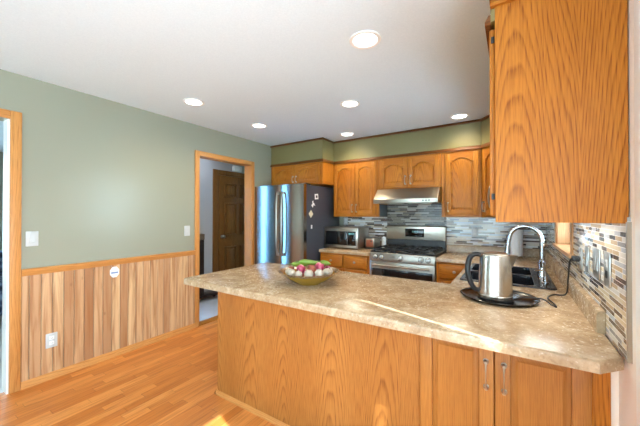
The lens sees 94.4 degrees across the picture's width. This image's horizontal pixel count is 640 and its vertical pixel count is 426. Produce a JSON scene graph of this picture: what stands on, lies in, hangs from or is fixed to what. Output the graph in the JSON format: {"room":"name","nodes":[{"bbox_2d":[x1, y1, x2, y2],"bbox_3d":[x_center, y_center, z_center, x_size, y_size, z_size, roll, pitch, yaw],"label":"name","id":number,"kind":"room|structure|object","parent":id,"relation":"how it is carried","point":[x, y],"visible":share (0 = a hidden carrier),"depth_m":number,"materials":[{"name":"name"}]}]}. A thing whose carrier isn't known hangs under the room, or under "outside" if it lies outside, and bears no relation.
{"room":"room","nodes":[
{"label":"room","id":0,"kind":"room"},
{"bbox_2d":[0,152,2,250],"bbox_3d":[-5.001,0.146,2.231,4.180,2.440,4.700,0,0,33],"label":"wall","id":1,"kind":"structure","parent":0,"point":[1,153],"depth_m":5.12,"materials":[{"name":"beige paint"}]},
{"bbox_2d":[0,69,270,378],"bbox_3d":[-2.479,0.146,2.168,0.120,2.440,7.340,0,0,33],"label":"wall","id":2,"kind":"structure","parent":0,"point":[103,179],"depth_m":2.76,"materials":[{"name":"green paint"}]},
{"bbox_2d":[2,119,9,393],"bbox_3d":[-2.411,0.327,2.276,0.125,2.080,0.012,0,0,33],"label":"trim","id":3,"kind":"structure","parent":2,"relation":"attached to","point":[6,124],"depth_m":2.25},
{"bbox_2d":[0,108,21,393],"bbox_3d":[-2.974,0.289,1.275,0.020,2.143,2.430,0,0,33],"label":"trim","id":4,"kind":"structure","parent":2,"relation":"attached to","point":[14,379],"depth_m":2.26,"materials":[{"name":"brown wood"}]},
{"bbox_2d":[26,231,38,246],"bbox_3d":[-2.282,0.204,2.351,0.010,0.118,0.075,0,0,33],"label":"light switch","id":5,"kind":"object","parent":2,"relation":"attached to","point":[31,236],"visible":1,"depth_m":2.35,"materials":[{"name":"grey plastic"}]},
{"bbox_2d":[46,332,57,348],"bbox_3d":[-2.208,1.047,2.440,0.008,0.118,0.075,0,0,33],"label":"power outlet","id":6,"kind":"object","parent":2,"relation":"attached to","point":[51,339],"visible":1,"depth_m":2.44,"materials":[{"name":"grey plastic"}]},
{"bbox_2d":[21,255,193,381],"bbox_3d":[-1.910,0.913,2.919,0.012,0.855,1.489,0,0,33],"label":"wainscoting","id":7,"kind":"structure","parent":2,"relation":"attached to","point":[76,292],"depth_m":2.71,"materials":[{"name":"brown wood"}]},
{"bbox_2d":[20,323,194,389],"bbox_3d":[-1.904,1.341,2.916,0.022,0.060,1.496,0,0,33],"label":"baseboard","id":8,"kind":"structure","parent":2,"relation":"attached to","point":[40,379],"depth_m":2.71,"materials":[{"name":"brown wood"}]},
{"bbox_2d":[21,250,195,276],"bbox_3d":[-1.901,0.468,2.919,0.030,0.055,1.496,0,0,33],"label":"trim","id":9,"kind":"structure","parent":2,"relation":"attached to","point":[75,266],"depth_m":2.71,"materials":[{"name":"brown wood"}]},
{"bbox_2d":[110,266,118,277],"bbox_3d":[-1.959,0.563,2.829,0.005,0.102,0.078,0,0,33],"label":"sticker","id":10,"kind":"object","parent":2,"relation":"attached to","point":[114,271],"visible":1,"depth_m":2.83,"materials":[{"name":"white paper"}]},
{"bbox_2d":[184,226,189,235],"bbox_3d":[-1.555,0.209,3.472,0.010,0.118,0.072,0,0,33],"label":"light switch","id":11,"kind":"object","parent":2,"relation":"attached to","point":[186,228],"visible":1,"depth_m":3.47,"materials":[{"name":"grey plastic"}]},
{"bbox_2d":[199,315,217,325],"bbox_3d":[-1.293,1.374,3.988,0.120,0.006,0.853,0,0,33],"label":"trim","id":12,"kind":"structure","parent":2,"relation":"attached to","point":[214,318],"depth_m":3.78,"materials":[{"name":"brown wood"}]},
{"bbox_2d":[194,150,254,327],"bbox_3d":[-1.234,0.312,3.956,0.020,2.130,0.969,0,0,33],"label":"trim","id":13,"kind":"structure","parent":2,"relation":"attached to","point":[198,154],"depth_m":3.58,"materials":[{"name":"brown wood"}]},
{"bbox_2d":[0,295,275,425],"bbox_3d":[-2.414,1.392,2.333,8.400,0.050,7.900,0,0,33],"label":"floor","id":14,"kind":"structure","parent":0,"point":[171,381],"depth_m":2.25,"materials":[{"name":"brown wood"}]},
{"bbox_2d":[0,250,2,315],"bbox_3d":[-4.396,0.950,3.562,0.900,0.850,1.540,0,0,33],"label":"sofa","id":15,"kind":"object","parent":14,"relation":"on","point":[1,252],"visible":0.02,"depth_m":3.84,"materials":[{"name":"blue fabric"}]},
{"bbox_2d":[0,274,1,291],"bbox_3d":[-4.321,0.894,3.514,0.720,0.120,1.280,0,0,33],"label":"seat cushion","id":16,"kind":"object","parent":15,"relation":"on","point":[0,274],"depth_m":3.59,"materials":[{"name":"blue fabric"}]},
{"bbox_2d":[199,290,217,298],"bbox_3d":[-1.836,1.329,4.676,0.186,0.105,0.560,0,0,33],"label":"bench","id":17,"kind":"object","parent":14,"relation":"on","point":[208,293],"visible":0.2,"depth_m":4.70,"materials":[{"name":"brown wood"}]},
{"bbox_2d":[199,234,204,295],"bbox_3d":[-1.910,0.801,4.584,0.170,0.950,0.170,0,0,33],"label":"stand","id":18,"kind":"object","parent":17,"relation":"on","point":[202,236],"visible":0.24,"depth_m":4.57,"materials":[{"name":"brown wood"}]},
{"bbox_2d":[200,234,204,239],"bbox_3d":[-1.910,0.371,4.587,0.170,0.090,0.170,0,0,33],"label":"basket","id":19,"kind":"object","parent":18,"relation":"on","point":[202,236],"depth_m":4.58,"materials":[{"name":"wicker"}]},
{"bbox_2d":[255,183,338,264],"bbox_3d":[-0.344,0.493,4.477,0.885,1.775,1.018,0,0,33],"label":"refrigerator","id":20,"kind":"object","parent":14,"relation":"on","point":[284,234],"visible":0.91,"depth_m":4.09,"materials":[{"name":"silver metal"}]},
{"bbox_2d":[320,252,369,273],"bbox_3d":[0.479,0.960,4.182,0.735,0.837,0.713,0,0,33],"label":"base cabinet","id":21,"kind":"object","parent":14,"relation":"on","point":[343,262],"visible":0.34,"depth_m":3.87,"materials":[{"name":"brown wood"}]},
{"bbox_2d":[319,241,386,255],"bbox_3d":[0.484,0.474,4.196,0.742,0.132,0.691,0,0,33],"label":"countertop","id":22,"kind":"structure","parent":21,"relation":"on","point":[364,252],"depth_m":3.95,"materials":[{"name":"beige stone"}]},
{"bbox_2d":[324,226,368,249],"bbox_3d":[0.383,0.349,4.276,0.540,0.300,0.366,0,0,33],"label":"microwave","id":23,"kind":"object","parent":22,"relation":"on","point":[353,237],"visible":0.96,"depth_m":4.12,"materials":[{"name":"silver metal"}]},
{"bbox_2d":[365,237,379,248],"bbox_3d":[0.741,0.420,4.189,0.150,0.156,0.260,0,0,33],"label":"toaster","id":24,"kind":"object","parent":22,"relation":"on","point":[370,242],"visible":0.93,"depth_m":4.11,"materials":[{"name":"silver metal"}]},
{"bbox_2d":[382,236,385,245],"bbox_3d":[0.917,0.415,4.254,0.068,0.167,0.068,0,0,33],"label":"canister","id":25,"kind":"object","parent":22,"relation":"on","point":[383,237],"visible":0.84,"depth_m":4.22,"materials":[{"name":"white plastic"}]},
{"bbox_2d":[370,225,445,281],"bbox_3d":[1.110,0.773,3.745,0.786,1.204,0.701,0,0,33],"label":"gas range","id":26,"kind":"object","parent":14,"relation":"on","point":[410,252],"visible":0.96,"depth_m":3.64,"materials":[{"name":"silver metal"}]},
{"bbox_2d":[370,247,445,255],"bbox_3d":[1.121,0.481,3.764,0.782,0.020,0.600,0,0,33],"label":"cooktop","id":27,"kind":"object","parent":26,"relation":"in","point":[377,251],"depth_m":3.61,"materials":[{"name":"black metal"}]},
{"bbox_2d":[214,292,610,425],"bbox_3d":[0.310,0.946,1.939,2.187,0.837,0.773,0,0,33],"label":"base cabinet","id":28,"kind":"object","parent":14,"relation":"on","point":[282,365],"visible":0.7,"depth_m":1.55,"materials":[{"name":"brown wood"}]},
{"bbox_2d":[184,244,623,373],"bbox_3d":[0.736,0.466,2.756,2.384,0.132,2.833,0,0,33],"label":"countertop","id":29,"kind":"structure","parent":28,"relation":"on","point":[570,334],"depth_m":1.51,"materials":[{"name":"beige stone"}]},
{"bbox_2d":[278,265,339,285],"bbox_3d":[-0.075,0.442,2.063,0.426,0.087,0.426,0,0,33],"label":"bowl","id":30,"kind":"object","parent":29,"relation":"on","point":[301,280],"visible":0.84,"depth_m":1.93,"materials":[{"name":"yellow ceramic"}]},
{"bbox_2d":[288,269,294,275],"bbox_3d":[-0.190,0.397,1.983,0.053,0.060,0.052,0,0,2],"label":"bulb","id":31,"kind":"object","parent":30,"relation":"in","point":[290,272],"visible":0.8,"depth_m":1.97,"materials":[{"name":"white food"}]},
{"bbox_2d":[295,269,301,275],"bbox_3d":[-0.141,0.396,1.940,0.051,0.060,0.051,0,0,-1],"label":"bulb","id":32,"kind":"object","parent":30,"relation":"in","point":[297,273],"visible":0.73,"depth_m":1.92,"materials":[{"name":"white food"}]},
{"bbox_2d":[289,262,307,266],"bbox_3d":[-0.160,0.366,2.118,0.144,0.038,0.035,0,0,-27],"label":"pepper","id":33,"kind":"object","parent":30,"relation":"in","point":[295,264],"visible":0.85,"depth_m":2.10,"materials":[{"name":"green food"}]},
{"bbox_2d":[296,259,317,264],"bbox_3d":[-0.082,0.353,2.136,0.185,0.042,0.043,0,0,0],"label":"pepper","id":34,"kind":"object","parent":30,"relation":"in","point":[303,261],"visible":0.82,"depth_m":2.12,"materials":[{"name":"green food"}]},
{"bbox_2d":[304,269,312,275],"bbox_3d":[-0.073,0.393,1.924,0.061,0.065,0.060,0,0,-1],"label":"bulb","id":35,"kind":"object","parent":30,"relation":"in","point":[307,272],"visible":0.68,"depth_m":1.91,"materials":[{"name":"white food"}]},
{"bbox_2d":[315,269,323,275],"bbox_3d":[-0.005,0.393,1.943,0.060,0.065,0.060,0,0,-24],"label":"bulb","id":36,"kind":"object","parent":30,"relation":"in","point":[318,272],"visible":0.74,"depth_m":1.92,"materials":[{"name":"white food"}]},
{"bbox_2d":[323,268,330,274],"bbox_3d":[0.045,0.396,1.992,0.055,0.061,0.057,0,0,-21],"label":"bulb","id":37,"kind":"object","parent":30,"relation":"in","point":[326,271],"visible":0.75,"depth_m":1.97,"materials":[{"name":"white food"}]},
{"label":"onion","id":38,"kind":"object","parent":30,"relation":"in","visible":0},
{"bbox_2d":[317,260,330,264],"bbox_3d":[0.029,0.354,2.117,0.109,0.035,0.034,0,0,19],"label":"pepper","id":39,"kind":"object","parent":38,"relation":"on","point":[321,261],"visible":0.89,"depth_m":2.10,"materials":[{"name":"green food"}]},
{"bbox_2d":[460,287,540,306],"bbox_3d":[1.011,0.474,1.684,0.388,0.018,0.388,0,0,33],"label":"tray","id":40,"kind":"object","parent":29,"relation":"on","point":[468,292],"visible":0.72,"depth_m":1.62,"materials":[{"name":"black paint"}]},
{"bbox_2d":[465,251,579,307],"bbox_3d":[1.119,0.349,1.618,0.583,0.265,0.238,0,0,0],"label":"electric kettle","id":41,"kind":"object","parent":40,"relation":"on","point":[495,283],"visible":1,"depth_m":1.59,"materials":[{"name":"silver metal"}]},
{"bbox_2d":[460,263,556,289],"bbox_3d":[1.473,0.578,2.349,0.560,0.199,0.850,0,0,33],"label":"sink","id":42,"kind":"object","parent":29,"relation":"in","point":[527,277],"visible":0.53,"depth_m":2.27,"materials":[{"name":"black"}]},
{"bbox_2d":[465,271,533,284],"bbox_3d":[1.328,0.577,2.204,0.415,0.198,0.370,0,0,33],"label":"basin","id":43,"kind":"object","parent":42,"relation":"in","point":[517,279],"depth_m":2.28,"materials":[{"name":"black metal"}]},
{"bbox_2d":[472,264,530,274],"bbox_3d":[1.549,0.579,2.544,0.415,0.198,0.370,0,0,33],"label":"basin","id":44,"kind":"object","parent":42,"relation":"in","point":[515,270],"depth_m":2.62,"materials":[{"name":"black metal"}]},
{"bbox_2d":[534,270,548,283],"bbox_3d":[1.510,0.431,2.022,0.081,0.091,0.039,0,0,33],"label":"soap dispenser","id":45,"kind":"object","parent":42,"relation":"on","point":[545,281],"visible":1,"depth_m":2.00,"materials":[{"name":"silver metal"}]},
{"bbox_2d":[508,230,523,257],"bbox_3d":[2.192,0.326,3.320,0.150,0.335,0.150,0,0,33],"label":"paper towel","id":46,"kind":"object","parent":29,"relation":"on","point":[516,248],"visible":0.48,"depth_m":3.26,"materials":[{"name":"white paper"}]},
{"bbox_2d":[504,224,546,276],"bbox_3d":[1.570,0.283,2.281,0.272,0.390,0.108,0,0,41],"label":"faucet","id":47,"kind":"object","parent":29,"relation":"on","point":[541,263],"visible":0.98,"depth_m":2.23,"materials":[{"name":"silver metal"}]},
{"bbox_2d":[436,262,464,283],"bbox_3d":[1.616,0.955,3.444,0.375,0.837,0.713,0,0,33],"label":"base cabinet","id":48,"kind":"object","parent":14,"relation":"on","point":[446,272],"visible":0.23,"depth_m":3.22,"materials":[{"name":"brown wood"}]},
{"bbox_2d":[200,158,243,291],"bbox_3d":[-1.571,0.161,4.595,1.000,2.440,3.200,0,0,33],"label":"wall","id":49,"kind":"structure","parent":0,"point":[206,166],"depth_m":4.87,"materials":[{"name":"grey paint"}]},
{"bbox_2d":[212,169,243,294],"bbox_3d":[-1.508,0.326,5.372,0.020,2.120,1.025,0,0,33],"label":"trim","id":50,"kind":"structure","parent":49,"relation":"attached to","point":[215,255],"depth_m":4.99,"materials":[{"name":"brown wood"}]},
{"bbox_2d":[219,175,243,270],"bbox_3d":[-1.470,0.365,5.356,0.100,2.020,0.810,0,0,33],"label":"door","id":51,"kind":"structure","parent":49,"relation":"in","point":[231,189],"depth_m":5.23,"materials":[{"name":"brown wood"}]},
{"bbox_2d":[232,166,241,171],"bbox_3d":[-1.498,-0.794,5.364,0.051,0.100,0.190,0,0,33],"label":"door chime","id":52,"kind":"object","parent":49,"relation":"attached to","point":[234,168],"visible":1,"depth_m":5.33,"materials":[{"name":"white plastic"}]},
{"bbox_2d":[0,0,490,151],"bbox_3d":[-2.561,-1.112,2.444,8.050,0.080,7.900,0,0,33],"label":"ceiling","id":53,"kind":"structure","parent":0,"point":[286,66],"depth_m":2.09,"materials":[{"name":"white paint"}]},
{"bbox_2d":[182,98,204,105],"bbox_3d":[-1.217,-1.065,2.855,0.196,0.009,0.196,0,0,33],"label":"recessed light","id":54,"kind":"object","parent":53,"relation":"in","point":[189,101],"visible":1,"depth_m":2.85,"materials":[{"name":"white plastic"}]},
{"bbox_2d":[251,123,266,127],"bbox_3d":[-0.741,-1.061,3.607,0.196,0.009,0.196,0,0,33],"label":"recessed light","id":55,"kind":"object","parent":53,"relation":"in","point":[255,125],"visible":1,"depth_m":3.59,"materials":[{"name":"white plastic"}]},
{"bbox_2d":[340,132,353,135],"bbox_3d":[0.364,-1.058,3.990,0.196,0.009,0.196,0,0,33],"label":"recessed light","id":56,"kind":"object","parent":53,"relation":"in","point":[343,133],"visible":1,"depth_m":3.98,"materials":[{"name":"white plastic"}]},
{"bbox_2d":[340,100,359,107],"bbox_3d":[0.293,-1.065,2.897,0.196,0.009,0.196,0,0,33],"label":"recessed light","id":57,"kind":"object","parent":53,"relation":"in","point":[347,103],"visible":1,"depth_m":2.88,"materials":[{"name":"white plastic"}]},
{"bbox_2d":[349,30,380,48],"bbox_3d":[0.280,-1.071,1.839,0.196,0.009,0.196,0,0,33],"label":"recessed light","id":58,"kind":"object","parent":53,"relation":"in","point":[364,39],"visible":1,"depth_m":1.83,"materials":[{"name":"white plastic"}]},
{"bbox_2d":[450,113,468,119],"bbox_3d":[1.538,-1.063,3.267,0.196,0.009,0.196,0,0,33],"label":"recessed light","id":59,"kind":"object","parent":53,"relation":"in","point":[460,115],"visible":1,"depth_m":3.26,"materials":[{"name":"white plastic"}]},
{"bbox_2d":[271,8,494,164],"bbox_3d":[0.284,-0.906,3.091,3.517,0.325,2.795,0,0,33],"label":"wall","id":60,"kind":"structure","parent":0,"point":[477,133],"depth_m":3.93,"materials":[{"name":"green paint"}]},
{"bbox_2d":[270,0,489,147],"bbox_3d":[0.881,-1.053,3.134,1.925,0.030,4.136,0,0,-22],"label":"trim","id":61,"kind":"structure","parent":60,"relation":"attached to","point":[487,116],"depth_m":3.93,"materials":[{"name":"brown wood"}]},
{"bbox_2d":[270,15,490,166],"bbox_3d":[0.032,-0.752,3.057,3.130,0.038,2.466,0,0,33],"label":"trim","id":62,"kind":"structure","parent":60,"relation":"attached to","point":[488,20],"depth_m":3.78,"materials":[{"name":"brown wood"}]},
{"bbox_2d":[490,0,514,9],"bbox_3d":[0.830,-0.820,1.057,0.387,0.032,0.022,0,0,33],"label":"trim","id":63,"kind":"structure","parent":60,"relation":"attached to","point":[493,3],"depth_m":1.14,"materials":[{"name":"brown wood"}]},
{"bbox_2d":[339,217,446,251],"bbox_3d":[1.117,0.159,4.293,3.840,2.440,0.140,0,0,33],"label":"wall","id":64,"kind":"structure","parent":0,"point":[341,219],"depth_m":4.71,"materials":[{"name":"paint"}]},
{"bbox_2d":[271,161,333,187],"bbox_3d":[-0.209,-0.571,4.668,0.962,0.324,0.682,0,0,33],"label":"upper cabinet","id":65,"kind":"object","parent":64,"relation":"attached to","point":[321,174],"visible":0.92,"depth_m":4.36,"materials":[{"name":"brown wood"}]},
{"bbox_2d":[334,159,386,216],"bbox_3d":[0.577,-0.340,4.336,0.709,0.789,0.382,0,0,33],"label":"upper cabinet","id":66,"kind":"object","parent":64,"relation":"attached to","point":[356,184],"visible":0.98,"depth_m":4.19,"materials":[{"name":"brown wood"}]},
{"bbox_2d":[373,187,441,204],"bbox_3d":[1.167,-0.216,3.857,0.794,0.192,0.524,0,0,33],"label":"range hood","id":67,"kind":"object","parent":64,"relation":"attached to","point":[427,195],"visible":0.95,"depth_m":3.66,"materials":[{"name":"silver metal"}]},
{"bbox_2d":[379,153,441,189],"bbox_3d":[1.210,-0.525,3.926,0.800,0.424,0.382,0,0,33],"label":"upper cabinet","id":68,"kind":"object","parent":64,"relation":"attached to","point":[418,171],"visible":0.96,"depth_m":3.77,"materials":[{"name":"brown wood"}]},
{"bbox_2d":[344,204,545,250],"bbox_3d":[1.447,0.092,3.991,2.552,0.810,0.008,0,0,33],"label":"tiled wall","id":69,"kind":"structure","parent":64,"relation":"attached to","point":[492,233],"depth_m":3.82,"materials":[{"name":"tile"}]},
{"bbox_2d":[344,217,347,224],"bbox_3d":[0.406,0.126,4.657,0.072,0.115,0.008,0,0,33],"label":"power outlet","id":70,"kind":"object","parent":69,"relation":"attached to","point":[345,218],"visible":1,"depth_m":4.65,"materials":[{"name":"grey plastic"}]},
{"bbox_2d":[472,228,477,236],"bbox_3d":[1.919,0.238,3.674,0.072,0.115,0.008,0,0,33],"label":"power outlet","id":71,"kind":"object","parent":69,"relation":"attached to","point":[474,230],"visible":1,"depth_m":3.67,"materials":[{"name":"grey plastic"}]},
{"bbox_2d":[442,149,481,216],"bbox_3d":[1.725,-0.345,3.591,0.423,0.789,0.382,0,0,33],"label":"upper cabinet","id":72,"kind":"object","parent":64,"relation":"attached to","point":[461,170],"visible":1,"depth_m":3.45,"materials":[{"name":"brown wood"}]},
{"bbox_2d":[481,146,495,216],"bbox_3d":[2.102,-0.347,3.222,0.606,0.789,0.588,0,0,33],"label":"upper cabinet","id":73,"kind":"object","parent":64,"relation":"attached to","point":[485,152],"visible":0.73,"depth_m":3.29,"materials":[{"name":"brown wood"}]},
{"bbox_2d":[604,0,635,425],"bbox_3d":[0.597,0.134,0.172,0.220,2.440,7.340,0,0,33],"label":"wall","id":74,"kind":"structure","parent":0,"point":[627,377],"depth_m":0.95,"materials":[{"name":"beige paint"}]},
{"bbox_2d":[488,0,628,222],"bbox_3d":[1.061,-0.382,1.447,0.423,0.838,0.904,0,0,33],"label":"upper cabinet","id":75,"kind":"object","parent":74,"relation":"attached to","point":[559,138],"visible":1,"depth_m":1.05,"materials":[{"name":"brown wood"}]},
{"bbox_2d":[553,223,572,257],"bbox_3d":[1.807,-0.223,2.137,0.133,1.002,0.870,0,0,33],"label":"trim","id":76,"kind":"structure","parent":74,"relation":"attached to","point":[563,243],"depth_m":2.42,"materials":[{"name":"brown wood"}]},
{"bbox_2d":[546,217,630,360],"bbox_3d":[1.750,0.253,2.120,0.008,0.465,2.799,0,0,33],"label":"tiled wall","id":77,"kind":"structure","parent":74,"relation":"attached to","point":[608,237],"depth_m":1.19,"materials":[{"name":"tile"}]},
{"bbox_2d":[579,247,582,270],"bbox_3d":[1.393,0.245,1.586,0.008,0.118,0.075,0,0,33],"label":"power outlet","id":78,"kind":"object","parent":77,"relation":"attached to","point":[580,249],"visible":0.9,"depth_m":1.56,"materials":[{"name":"grey plastic"}]},
{"bbox_2d":[585,246,589,272],"bbox_3d":[1.303,0.227,1.448,0.010,0.125,0.075,0,0,33],"label":"light switch","id":79,"kind":"object","parent":77,"relation":"attached to","point":[587,249],"visible":1,"depth_m":1.43,"materials":[{"name":"grey metal"}]},
{"bbox_2d":[592,247,600,278],"bbox_3d":[1.199,0.216,1.289,0.010,0.125,0.120,0,0,33],"label":"light switch","id":80,"kind":"object","parent":77,"relation":"attached to","point":[596,266],"visible":1,"depth_m":1.26,"materials":[{"name":"grey metal"}]},
{"bbox_2d":[604,251,610,287],"bbox_3d":[1.105,0.215,1.142,0.008,0.130,0.085,0,0,33],"label":"power outlet","id":81,"kind":"object","parent":77,"relation":"attached to","point":[607,256],"visible":1,"depth_m":1.13,"materials":[{"name":"grey metal"}]},
{"bbox_2d":[626,222,632,363],"bbox_3d":[0.984,0.253,0.944,0.012,0.448,0.008,0,0,33],"label":"trim","id":82,"kind":"structure","parent":77,"relation":"attached to","point":[629,333],"depth_m":0.94,"materials":[{"name":"beige paint"}]},
{"bbox_2d":[634,0,639,425],"bbox_3d":[0.932,0.313,0.862,0.010,2.090,0.080,0,0,33],"label":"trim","id":83,"kind":"structure","parent":74,"relation":"attached to","point":[636,2],"depth_m":0.88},
{"bbox_3d":[-0.155,0.429,2.058,0.067,0.078,0.067,-27,20,30],"label":"onion","id":84,"kind":"object","parent":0,"visible":0},
{"bbox_2d":[296,265,304,272],"bbox_3d":[-0.132,0.381,2.022,0.056,0.058,0.058,0,0,-37],"label":"onion","id":85,"kind":"object","parent":84,"relation":"on","point":[301,268],"visible":0.84,"depth_m":2.00,"materials":[{"name":"pink food"}]},
{"label":"onion","id":86,"kind":"object","parent":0,"visible":0},
{"bbox_2d":[308,266,315,273],"bbox_3d":[-0.053,0.384,2.008,0.054,0.054,0.052,0,0,-2],"label":"onion","id":87,"kind":"object","parent":86,"relation":"on","point":[312,268],"visible":0.77,"depth_m":1.99,"materials":[{"name":"food"}]},
{"bbox_2d":[315,262,324,270],"bbox_3d":[-0.005,0.378,2.062,0.067,0.068,0.067,0,0,36],"label":"onion","id":88,"kind":"object","parent":86,"relation":"on","point":[318,265],"visible":0.75,"depth_m":2.04,"materials":[{"name":"pink food"}]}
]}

